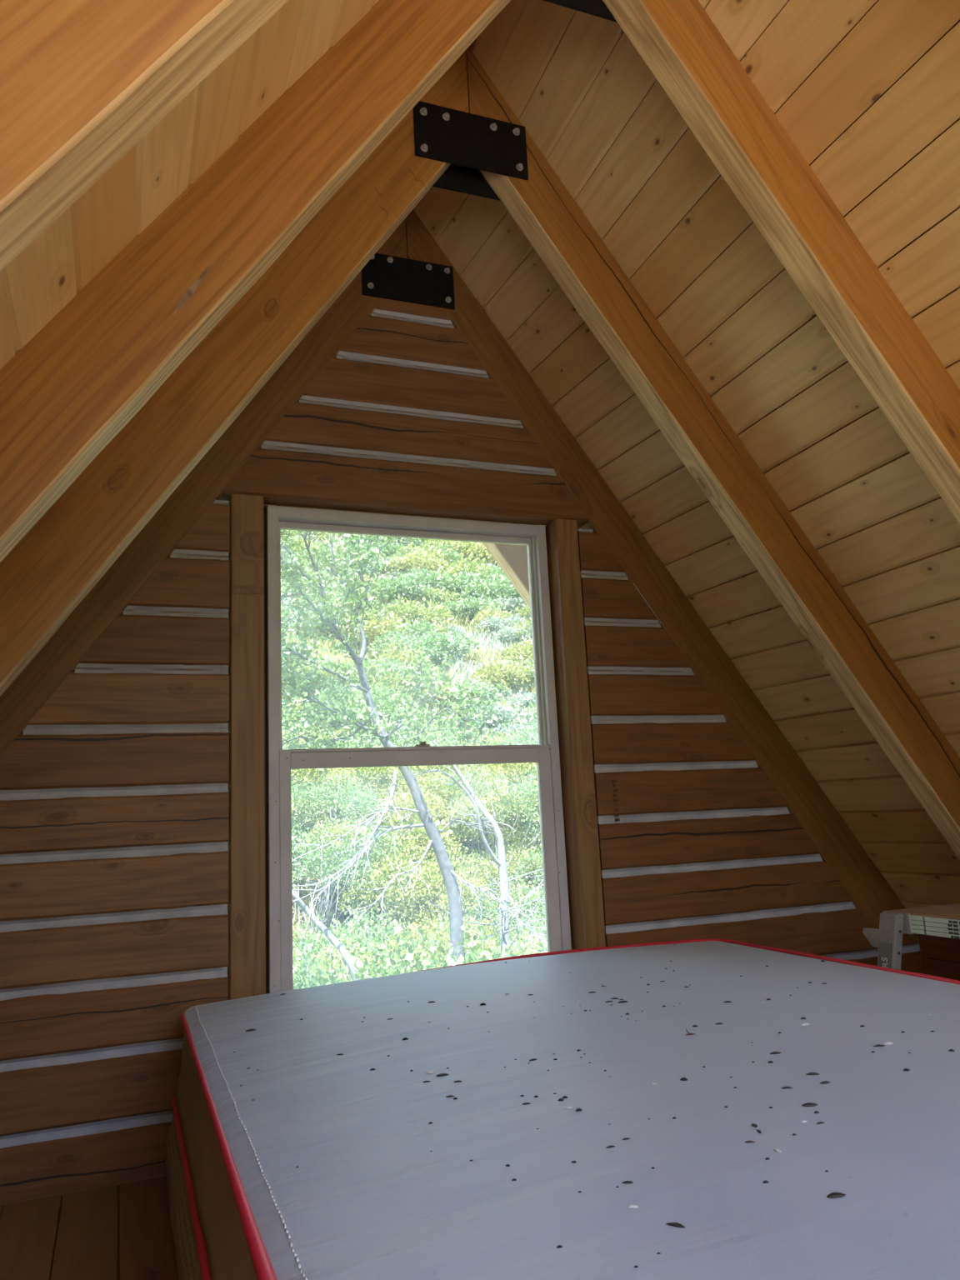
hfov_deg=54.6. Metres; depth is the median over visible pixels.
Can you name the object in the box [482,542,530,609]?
rafter
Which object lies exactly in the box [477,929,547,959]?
bush
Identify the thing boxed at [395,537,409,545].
sagebrush
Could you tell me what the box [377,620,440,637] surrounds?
shrub
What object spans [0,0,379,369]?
ceiling
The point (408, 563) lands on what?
shrub
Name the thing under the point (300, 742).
bush
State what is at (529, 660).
sagebrush
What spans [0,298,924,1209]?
wall
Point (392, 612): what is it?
shrub
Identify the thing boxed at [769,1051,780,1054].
husk
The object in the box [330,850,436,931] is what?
bush
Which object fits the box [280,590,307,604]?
sagebrush
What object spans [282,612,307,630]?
sagebrush
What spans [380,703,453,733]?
shrub
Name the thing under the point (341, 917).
bush
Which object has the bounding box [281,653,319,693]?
shrub
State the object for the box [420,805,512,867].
bush
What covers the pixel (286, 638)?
shrub
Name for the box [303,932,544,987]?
bush
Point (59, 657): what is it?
rafter
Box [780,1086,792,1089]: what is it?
husk
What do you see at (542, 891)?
bush
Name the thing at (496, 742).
bush
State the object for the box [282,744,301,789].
bush
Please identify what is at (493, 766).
bush
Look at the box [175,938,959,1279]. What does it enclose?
mattress
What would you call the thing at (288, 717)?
shrub
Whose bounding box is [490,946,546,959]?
bush
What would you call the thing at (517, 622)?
shrub
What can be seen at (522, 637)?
sagebrush
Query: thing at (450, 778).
bush
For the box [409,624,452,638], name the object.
shrub
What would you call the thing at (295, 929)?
bush
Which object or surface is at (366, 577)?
shrub
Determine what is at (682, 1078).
crumb
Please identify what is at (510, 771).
shrub
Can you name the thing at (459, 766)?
bush
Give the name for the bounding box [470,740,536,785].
shrub
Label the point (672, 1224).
husk
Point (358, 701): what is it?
shrub
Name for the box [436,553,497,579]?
shrub
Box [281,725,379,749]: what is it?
shrub
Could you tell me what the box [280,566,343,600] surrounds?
shrub
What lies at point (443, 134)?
plate
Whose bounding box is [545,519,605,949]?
trim
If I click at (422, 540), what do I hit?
shrub
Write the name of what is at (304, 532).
sagebrush
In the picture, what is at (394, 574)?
sagebrush
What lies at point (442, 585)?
shrub
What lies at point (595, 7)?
plate
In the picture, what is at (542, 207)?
rafter
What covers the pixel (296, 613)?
sagebrush
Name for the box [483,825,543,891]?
bush
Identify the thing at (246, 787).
trim
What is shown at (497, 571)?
shrub
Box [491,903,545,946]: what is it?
bush
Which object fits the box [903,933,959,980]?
wall
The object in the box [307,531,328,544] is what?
shrub
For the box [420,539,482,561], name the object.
shrub
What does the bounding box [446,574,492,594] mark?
shrub
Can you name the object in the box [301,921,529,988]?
bush
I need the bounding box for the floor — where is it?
[0,1176,178,1279]
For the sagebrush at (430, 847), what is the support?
on the ground at (463, 625)
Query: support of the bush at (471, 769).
on the ground at (463, 625)
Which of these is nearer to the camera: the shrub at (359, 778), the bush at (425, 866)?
the bush at (425, 866)
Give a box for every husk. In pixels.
[435,1073,449,1076]
[621,1180,633,1184]
[627,1204,638,1208]
[665,1222,684,1228]
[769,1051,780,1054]
[773,1148,781,1153]
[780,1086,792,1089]
[801,1102,817,1106]
[805,1072,819,1074]
[820,1080,829,1084]
[826,1192,845,1198]
[873,1044,884,1046]
[884,1041,893,1044]
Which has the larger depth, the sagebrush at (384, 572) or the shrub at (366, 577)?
the sagebrush at (384, 572)
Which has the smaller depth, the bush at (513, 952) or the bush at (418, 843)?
the bush at (513, 952)
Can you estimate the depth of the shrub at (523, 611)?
42.45 m
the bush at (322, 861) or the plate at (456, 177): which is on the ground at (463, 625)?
the bush at (322, 861)
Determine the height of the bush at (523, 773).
1.743 m
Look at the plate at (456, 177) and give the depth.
2.43 m
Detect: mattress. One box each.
[165,1095,210,1279]
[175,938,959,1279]
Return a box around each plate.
[361,253,454,309]
[413,100,528,179]
[432,164,500,200]
[542,0,616,22]
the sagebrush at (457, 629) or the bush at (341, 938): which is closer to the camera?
the bush at (341, 938)
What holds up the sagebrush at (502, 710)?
on the ground at (463, 625)
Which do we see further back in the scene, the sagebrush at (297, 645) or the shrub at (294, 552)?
the shrub at (294, 552)
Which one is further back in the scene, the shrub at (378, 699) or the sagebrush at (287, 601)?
the sagebrush at (287, 601)
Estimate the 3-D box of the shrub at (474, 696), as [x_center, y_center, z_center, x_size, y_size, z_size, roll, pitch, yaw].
[-1.020,1.710,29.538,2.024,0.742,1.782,-4,-11,5]
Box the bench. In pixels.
[862,903,959,969]
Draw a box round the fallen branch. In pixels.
[292,890,372,982]
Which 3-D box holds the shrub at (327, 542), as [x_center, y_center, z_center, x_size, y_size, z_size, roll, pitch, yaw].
[-7.448,-4.539,50.072,4.098,1.396,3.608,4,-13,-33]
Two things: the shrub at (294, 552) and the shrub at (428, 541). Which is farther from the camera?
the shrub at (428, 541)
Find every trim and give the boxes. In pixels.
[227,494,265,999]
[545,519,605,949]
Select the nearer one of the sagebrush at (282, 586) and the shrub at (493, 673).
the shrub at (493, 673)
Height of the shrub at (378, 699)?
0.984 m
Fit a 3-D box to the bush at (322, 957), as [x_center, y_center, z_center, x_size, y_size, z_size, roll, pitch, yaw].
[-1.631,4.064,8.663,2.589,2.158,1.924,-12,-14,40]
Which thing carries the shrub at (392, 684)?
on the ground at (463, 625)
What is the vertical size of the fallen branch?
0.950 m
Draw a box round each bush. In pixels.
[281,724,340,749]
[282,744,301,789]
[290,767,364,825]
[290,768,387,842]
[290,769,305,794]
[291,768,317,816]
[291,792,330,828]
[291,814,409,924]
[291,825,390,949]
[292,908,439,989]
[292,908,446,965]
[292,922,314,953]
[292,935,407,969]
[293,949,340,973]
[294,955,380,979]
[300,775,365,828]
[301,816,424,905]
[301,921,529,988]
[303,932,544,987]
[306,940,477,970]
[321,924,402,951]
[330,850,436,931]
[335,912,400,951]
[338,787,448,835]
[343,841,495,934]
[356,765,429,797]
[359,865,496,934]
[360,770,448,814]
[364,858,443,926]
[365,765,466,795]
[370,719,459,781]
[370,915,494,960]
[373,908,518,969]
[380,827,462,865]
[397,919,513,947]
[406,768,514,849]
[406,778,463,811]
[411,927,546,966]
[417,930,524,959]
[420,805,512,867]
[428,742,492,774]
[433,895,538,941]
[436,937,524,964]
[438,769,540,886]
[438,874,544,929]
[439,764,509,794]
[440,764,504,840]
[444,735,510,745]
[446,785,539,880]
[455,762,536,786]
[457,845,543,894]
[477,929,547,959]
[481,878,544,921]
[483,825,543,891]
[489,941,547,959]
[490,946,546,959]
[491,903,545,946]
[497,726,538,768]
[500,718,538,744]
[510,769,537,802]
[512,844,543,885]
[514,901,546,940]
[520,925,547,952]
[521,772,539,827]
[522,890,544,925]
[525,766,537,786]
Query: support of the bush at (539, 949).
on the ground at (463, 625)
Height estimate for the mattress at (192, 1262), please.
0.203 m
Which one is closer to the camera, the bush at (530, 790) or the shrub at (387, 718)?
the bush at (530, 790)
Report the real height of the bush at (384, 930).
1.460 m
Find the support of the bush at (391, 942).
on the ground at (463, 625)
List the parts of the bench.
leg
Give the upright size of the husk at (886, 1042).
0.004 m
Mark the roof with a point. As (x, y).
(472, 46)
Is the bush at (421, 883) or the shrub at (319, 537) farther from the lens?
the shrub at (319, 537)
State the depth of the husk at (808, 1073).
1.27 m
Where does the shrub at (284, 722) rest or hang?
on the ground at (463, 625)
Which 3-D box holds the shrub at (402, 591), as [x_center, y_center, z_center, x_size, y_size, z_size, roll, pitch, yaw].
[-3.461,-2.231,43.433,2.830,1.052,2.965,2,-12,-25]
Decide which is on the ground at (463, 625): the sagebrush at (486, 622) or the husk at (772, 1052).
the sagebrush at (486, 622)
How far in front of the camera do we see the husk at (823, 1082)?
1.23 m
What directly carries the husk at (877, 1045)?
on the mattress at (367, 1197)
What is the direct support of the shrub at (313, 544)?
on the ground at (463, 625)
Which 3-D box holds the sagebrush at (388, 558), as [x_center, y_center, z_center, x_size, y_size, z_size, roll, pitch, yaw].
[-4.362,-3.872,50.423,2.952,1.018,2.128,4,-13,-32]
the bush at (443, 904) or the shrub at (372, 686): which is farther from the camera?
the shrub at (372, 686)
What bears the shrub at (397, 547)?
on the ground at (463, 625)
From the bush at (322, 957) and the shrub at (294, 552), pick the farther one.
the shrub at (294, 552)
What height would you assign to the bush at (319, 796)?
2.126 m
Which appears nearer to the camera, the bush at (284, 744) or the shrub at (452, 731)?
the bush at (284, 744)
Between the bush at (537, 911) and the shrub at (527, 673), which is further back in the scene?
the shrub at (527, 673)
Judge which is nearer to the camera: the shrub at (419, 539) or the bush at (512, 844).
the bush at (512, 844)
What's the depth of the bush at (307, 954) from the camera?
10.83 m
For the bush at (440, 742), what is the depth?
21.56 m
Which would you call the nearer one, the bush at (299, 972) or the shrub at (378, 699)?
the bush at (299, 972)
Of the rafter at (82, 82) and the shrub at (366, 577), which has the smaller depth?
the rafter at (82, 82)
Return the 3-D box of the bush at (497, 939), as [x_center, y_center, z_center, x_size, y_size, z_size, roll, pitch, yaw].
[0.085,4.059,9.249,2.001,2.035,2.613,7,-14,-42]
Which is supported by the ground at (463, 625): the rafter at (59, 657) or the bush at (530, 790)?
the bush at (530, 790)
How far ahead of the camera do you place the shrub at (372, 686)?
26.08 m
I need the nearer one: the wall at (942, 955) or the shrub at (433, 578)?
the wall at (942, 955)
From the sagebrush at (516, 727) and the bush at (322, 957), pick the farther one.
the sagebrush at (516, 727)
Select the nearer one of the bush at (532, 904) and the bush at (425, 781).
the bush at (532, 904)
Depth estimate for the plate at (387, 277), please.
2.87 m
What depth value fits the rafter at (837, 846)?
2.99 m
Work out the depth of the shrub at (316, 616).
35.42 m
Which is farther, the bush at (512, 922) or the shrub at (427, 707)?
the shrub at (427, 707)
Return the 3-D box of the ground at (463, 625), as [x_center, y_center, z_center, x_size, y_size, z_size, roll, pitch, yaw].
[3.304,-16.683,62.109,140.000,62.817,180.000,1,-11,-21]
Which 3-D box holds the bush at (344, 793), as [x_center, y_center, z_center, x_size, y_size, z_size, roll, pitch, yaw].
[-2.973,3.595,19.675,1.974,1.521,1.511,-9,-12,31]
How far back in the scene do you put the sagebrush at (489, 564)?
52.45 m
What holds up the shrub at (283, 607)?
on the ground at (463, 625)
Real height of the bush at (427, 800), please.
1.589 m
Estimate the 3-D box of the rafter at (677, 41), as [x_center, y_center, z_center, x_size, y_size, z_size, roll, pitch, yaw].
[1.023,-0.470,1.979,1.706,2.356,0.076,1,-11,-21]
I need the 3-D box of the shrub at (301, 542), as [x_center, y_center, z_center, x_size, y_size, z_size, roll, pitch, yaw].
[-10.727,-5.306,51.765,2.681,1.196,3.045,-9,-12,31]
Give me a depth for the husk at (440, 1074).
1.41 m
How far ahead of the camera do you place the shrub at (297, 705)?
24.59 m
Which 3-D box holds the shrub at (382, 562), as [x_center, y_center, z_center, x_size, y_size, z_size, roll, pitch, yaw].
[-6.356,-3.989,49.077,3.164,1.173,3.059,2,-11,-22]
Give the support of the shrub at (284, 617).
on the ground at (463, 625)
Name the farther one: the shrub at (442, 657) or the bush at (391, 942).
the shrub at (442, 657)
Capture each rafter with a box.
[0,0,288,270]
[0,0,510,562]
[0,50,469,696]
[0,218,406,755]
[405,209,905,929]
[465,46,959,859]
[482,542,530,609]
[602,0,959,524]
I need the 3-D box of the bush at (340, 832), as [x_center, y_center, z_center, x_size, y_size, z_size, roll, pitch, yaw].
[-2.308,4.132,17.120,2.424,1.761,1.802,-8,-12,26]
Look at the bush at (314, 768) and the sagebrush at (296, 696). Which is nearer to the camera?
the bush at (314, 768)
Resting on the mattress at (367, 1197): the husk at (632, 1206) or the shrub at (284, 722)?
the husk at (632, 1206)
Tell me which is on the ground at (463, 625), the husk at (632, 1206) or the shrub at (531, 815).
the shrub at (531, 815)
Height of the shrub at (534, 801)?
1.189 m
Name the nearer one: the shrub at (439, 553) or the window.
the window
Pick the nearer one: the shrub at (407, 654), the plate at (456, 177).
the plate at (456, 177)
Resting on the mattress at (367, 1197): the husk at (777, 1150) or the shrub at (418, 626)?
the husk at (777, 1150)
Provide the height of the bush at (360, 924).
1.390 m
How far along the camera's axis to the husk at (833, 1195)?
0.91 m
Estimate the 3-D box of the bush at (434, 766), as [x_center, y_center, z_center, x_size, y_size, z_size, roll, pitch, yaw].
[-1.556,3.525,20.851,2.628,1.775,1.953,4,-12,-32]
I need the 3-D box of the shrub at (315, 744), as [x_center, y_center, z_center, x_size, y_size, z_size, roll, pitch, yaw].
[-3.359,2.853,21.521,2.481,1.212,2.368,2,-12,-25]
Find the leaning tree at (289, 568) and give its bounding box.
[280,530,546,965]
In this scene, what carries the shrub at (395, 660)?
on the ground at (463, 625)
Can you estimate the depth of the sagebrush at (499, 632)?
37.63 m
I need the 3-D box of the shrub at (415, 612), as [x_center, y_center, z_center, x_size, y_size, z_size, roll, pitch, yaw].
[-2.799,-1.156,38.823,2.898,1.285,3.292,-12,-14,42]
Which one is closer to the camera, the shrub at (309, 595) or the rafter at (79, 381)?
the rafter at (79, 381)
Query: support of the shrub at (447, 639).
on the ground at (463, 625)
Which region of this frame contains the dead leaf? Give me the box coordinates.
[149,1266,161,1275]
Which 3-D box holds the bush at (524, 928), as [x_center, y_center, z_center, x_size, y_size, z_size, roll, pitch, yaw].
[0.115,4.895,12.608,2.799,1.832,2.081,-3,-11,3]
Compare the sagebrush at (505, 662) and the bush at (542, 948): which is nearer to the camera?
the bush at (542, 948)
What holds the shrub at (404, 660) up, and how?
on the ground at (463, 625)
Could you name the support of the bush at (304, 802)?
on the ground at (463, 625)
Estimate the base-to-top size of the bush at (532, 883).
1.442 m
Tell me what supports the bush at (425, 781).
on the ground at (463, 625)
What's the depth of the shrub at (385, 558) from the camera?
50.86 m
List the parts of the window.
sash, sash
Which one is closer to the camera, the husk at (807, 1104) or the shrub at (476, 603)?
the husk at (807, 1104)
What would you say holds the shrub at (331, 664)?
on the ground at (463, 625)
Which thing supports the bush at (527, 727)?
on the ground at (463, 625)
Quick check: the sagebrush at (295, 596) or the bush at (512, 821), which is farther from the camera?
the sagebrush at (295, 596)
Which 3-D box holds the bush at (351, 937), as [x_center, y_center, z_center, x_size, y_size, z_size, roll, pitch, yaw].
[-1.756,5.055,12.858,2.675,1.752,2.136,-8,-12,27]
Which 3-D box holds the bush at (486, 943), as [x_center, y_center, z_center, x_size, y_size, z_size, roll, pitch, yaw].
[-0.156,5.027,12.999,2.423,1.845,1.936,-11,-13,37]
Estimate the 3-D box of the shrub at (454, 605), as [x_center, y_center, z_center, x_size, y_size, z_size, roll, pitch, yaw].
[-0.934,-1.469,41.771,2.146,0.875,2.075,-1,-11,-8]
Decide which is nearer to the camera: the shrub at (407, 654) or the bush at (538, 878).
the bush at (538, 878)
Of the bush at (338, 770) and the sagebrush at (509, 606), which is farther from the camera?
the sagebrush at (509, 606)
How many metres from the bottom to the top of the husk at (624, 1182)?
0.002 m
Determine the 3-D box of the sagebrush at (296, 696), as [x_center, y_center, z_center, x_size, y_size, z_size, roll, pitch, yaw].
[-5.086,1.898,26.446,1.320,0.597,1.831,4,-12,-32]
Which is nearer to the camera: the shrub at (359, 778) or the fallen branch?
the fallen branch
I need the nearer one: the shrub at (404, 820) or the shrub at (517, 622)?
the shrub at (404, 820)
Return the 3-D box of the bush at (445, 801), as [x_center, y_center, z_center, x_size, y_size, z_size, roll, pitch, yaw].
[-0.334,3.693,20.099,2.715,1.772,2.169,-6,-11,19]
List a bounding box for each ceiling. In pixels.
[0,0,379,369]
[413,0,959,943]
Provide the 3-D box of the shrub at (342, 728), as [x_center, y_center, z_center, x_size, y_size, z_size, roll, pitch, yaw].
[-3.339,2.511,24.249,1.857,0.903,2.109,4,-12,-30]
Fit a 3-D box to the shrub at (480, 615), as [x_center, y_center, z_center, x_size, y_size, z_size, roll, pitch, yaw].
[0.468,-0.948,40.417,2.007,1.000,2.279,-1,-11,-11]
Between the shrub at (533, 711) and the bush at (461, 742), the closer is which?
the bush at (461, 742)
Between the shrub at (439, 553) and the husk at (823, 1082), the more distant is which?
the shrub at (439, 553)
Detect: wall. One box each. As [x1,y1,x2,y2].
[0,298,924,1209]
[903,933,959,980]
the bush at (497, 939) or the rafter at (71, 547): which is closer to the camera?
the rafter at (71, 547)
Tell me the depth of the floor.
1.88 m
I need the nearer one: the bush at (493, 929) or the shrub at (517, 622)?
the bush at (493, 929)
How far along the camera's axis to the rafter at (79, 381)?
1.40 m
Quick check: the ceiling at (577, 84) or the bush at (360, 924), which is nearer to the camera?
the ceiling at (577, 84)
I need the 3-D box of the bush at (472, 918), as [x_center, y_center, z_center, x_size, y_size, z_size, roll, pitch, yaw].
[-0.618,5.259,14.254,2.076,2.034,2.792,3,-12,-27]
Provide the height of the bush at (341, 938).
2.244 m
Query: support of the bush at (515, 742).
on the ground at (463, 625)
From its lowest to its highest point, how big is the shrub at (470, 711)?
0.915 m
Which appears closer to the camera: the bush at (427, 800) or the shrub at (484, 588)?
the bush at (427, 800)
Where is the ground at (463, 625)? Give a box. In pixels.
[280,532,542,950]
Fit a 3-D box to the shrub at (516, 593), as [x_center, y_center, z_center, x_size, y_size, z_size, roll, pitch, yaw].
[2.089,-2.413,44.757,3.807,1.544,3.681,-8,-12,26]
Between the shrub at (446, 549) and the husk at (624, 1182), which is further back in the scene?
the shrub at (446, 549)
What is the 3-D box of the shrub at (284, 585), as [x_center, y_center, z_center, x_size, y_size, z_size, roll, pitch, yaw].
[-8.937,-2.581,40.150,3.811,1.663,3.485,-12,-14,39]
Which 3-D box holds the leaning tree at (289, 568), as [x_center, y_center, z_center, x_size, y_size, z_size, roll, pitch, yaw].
[-0.918,1.565,7.253,2.628,6.337,1.911,3,-12,-28]
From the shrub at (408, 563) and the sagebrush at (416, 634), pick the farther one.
the shrub at (408, 563)
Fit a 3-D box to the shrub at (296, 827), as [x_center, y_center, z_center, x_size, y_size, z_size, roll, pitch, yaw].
[-4.466,3.589,17.113,2.560,1.244,2.443,-4,-11,7]
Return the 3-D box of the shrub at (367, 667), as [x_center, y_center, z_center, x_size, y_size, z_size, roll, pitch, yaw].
[-3.322,1.093,28.431,2.892,1.145,3.030,-3,-11,3]
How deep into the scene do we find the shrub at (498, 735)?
24.73 m
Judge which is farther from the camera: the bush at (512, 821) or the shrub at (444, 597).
the shrub at (444, 597)
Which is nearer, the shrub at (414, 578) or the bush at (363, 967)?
the bush at (363, 967)
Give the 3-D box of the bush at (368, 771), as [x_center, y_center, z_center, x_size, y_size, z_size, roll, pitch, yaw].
[-1.953,3.336,20.656,1.652,1.818,2.223,-3,-11,1]
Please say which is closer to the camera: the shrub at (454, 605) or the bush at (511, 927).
the bush at (511, 927)
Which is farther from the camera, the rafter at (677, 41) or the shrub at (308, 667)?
the shrub at (308, 667)
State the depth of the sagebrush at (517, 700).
29.22 m
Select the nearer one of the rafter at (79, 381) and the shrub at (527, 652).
the rafter at (79, 381)
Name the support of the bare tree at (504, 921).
on the ground at (463, 625)
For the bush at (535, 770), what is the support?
on the ground at (463, 625)
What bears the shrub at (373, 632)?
on the ground at (463, 625)
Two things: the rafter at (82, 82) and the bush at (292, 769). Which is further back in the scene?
the bush at (292, 769)
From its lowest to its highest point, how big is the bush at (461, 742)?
1.534 m
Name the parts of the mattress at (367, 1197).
panel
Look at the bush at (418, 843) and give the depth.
17.73 m
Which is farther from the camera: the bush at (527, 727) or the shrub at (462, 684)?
the shrub at (462, 684)
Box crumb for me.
[680,1077,687,1080]
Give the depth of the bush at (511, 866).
17.77 m
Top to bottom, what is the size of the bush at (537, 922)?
2.350 m
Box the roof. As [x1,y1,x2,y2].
[469,27,959,534]
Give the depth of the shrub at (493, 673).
30.67 m
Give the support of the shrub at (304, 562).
on the ground at (463, 625)
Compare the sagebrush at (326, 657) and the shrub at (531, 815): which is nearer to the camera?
the shrub at (531, 815)
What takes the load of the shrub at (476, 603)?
on the ground at (463, 625)
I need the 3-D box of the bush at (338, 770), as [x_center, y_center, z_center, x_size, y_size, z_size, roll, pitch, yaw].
[-3.519,3.323,20.376,2.143,1.606,2.683,-1,-11,-8]
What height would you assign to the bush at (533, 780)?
2.138 m
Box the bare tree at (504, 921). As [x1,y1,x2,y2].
[389,706,545,959]
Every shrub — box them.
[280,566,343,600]
[280,570,307,587]
[280,601,297,619]
[280,612,287,626]
[281,584,344,612]
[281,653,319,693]
[281,655,356,692]
[281,657,371,694]
[281,695,323,727]
[281,702,306,729]
[281,716,316,735]
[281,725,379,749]
[282,551,308,565]
[285,635,309,651]
[290,535,314,550]
[290,767,364,792]
[291,543,370,575]
[291,696,347,724]
[291,820,306,859]
[292,540,330,553]
[297,591,387,627]
[304,678,420,727]
[305,678,401,707]
[305,744,379,780]
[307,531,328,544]
[312,542,381,565]
[320,608,402,632]
[325,718,377,739]
[327,699,399,726]
[329,655,412,692]
[331,610,409,645]
[333,573,374,591]
[339,554,387,575]
[341,716,427,747]
[345,803,461,856]
[346,662,453,708]
[347,816,473,859]
[350,655,408,674]
[356,535,421,549]
[360,781,437,814]
[362,537,408,558]
[365,572,433,602]
[365,630,444,659]
[370,640,432,672]
[372,551,412,565]
[377,581,441,603]
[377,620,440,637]
[379,655,424,672]
[380,548,450,576]
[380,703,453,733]
[384,596,457,625]
[389,541,455,571]
[398,568,461,594]
[402,643,449,664]
[403,546,433,559]
[404,718,481,745]
[405,585,464,607]
[408,567,464,595]
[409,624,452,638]
[412,538,426,548]
[414,540,464,553]
[415,629,480,656]
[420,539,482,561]
[424,542,467,569]
[426,681,479,703]
[432,678,498,701]
[435,600,481,617]
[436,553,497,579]
[445,698,519,727]
[445,763,529,790]
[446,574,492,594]
[447,563,505,593]
[448,542,499,566]
[449,594,505,620]
[456,571,526,606]
[460,815,540,839]
[466,729,528,744]
[470,604,514,629]
[470,655,534,689]
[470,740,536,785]
[473,588,501,602]
[485,578,522,603]
[495,575,512,589]
[497,637,533,664]
[500,616,532,644]
[509,661,534,681]
[510,603,530,621]
[515,800,539,841]
[525,696,536,721]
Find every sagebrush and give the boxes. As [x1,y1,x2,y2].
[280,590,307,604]
[280,596,307,612]
[281,585,311,597]
[282,610,325,627]
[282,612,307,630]
[285,643,313,658]
[286,530,317,542]
[292,695,308,706]
[301,655,341,664]
[375,560,398,574]
[376,631,419,649]
[380,557,422,574]
[380,570,404,579]
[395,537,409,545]
[396,847,434,862]
[440,624,466,639]
[455,563,500,579]
[465,700,530,728]
[470,657,508,679]
[474,614,529,632]
[486,596,526,613]
[490,623,532,644]
[493,717,537,740]
[498,690,535,708]
[503,659,532,667]
[517,635,532,649]
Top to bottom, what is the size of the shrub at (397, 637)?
1.116 m
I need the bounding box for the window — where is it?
[264,504,571,994]
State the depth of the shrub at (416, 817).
18.10 m
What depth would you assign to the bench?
2.38 m
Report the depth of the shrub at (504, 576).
44.66 m
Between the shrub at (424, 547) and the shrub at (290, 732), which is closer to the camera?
the shrub at (290, 732)
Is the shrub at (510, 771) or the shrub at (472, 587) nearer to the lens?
the shrub at (510, 771)
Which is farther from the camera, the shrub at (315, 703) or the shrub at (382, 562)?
the shrub at (382, 562)
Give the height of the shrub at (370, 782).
0.918 m
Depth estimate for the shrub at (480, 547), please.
54.32 m

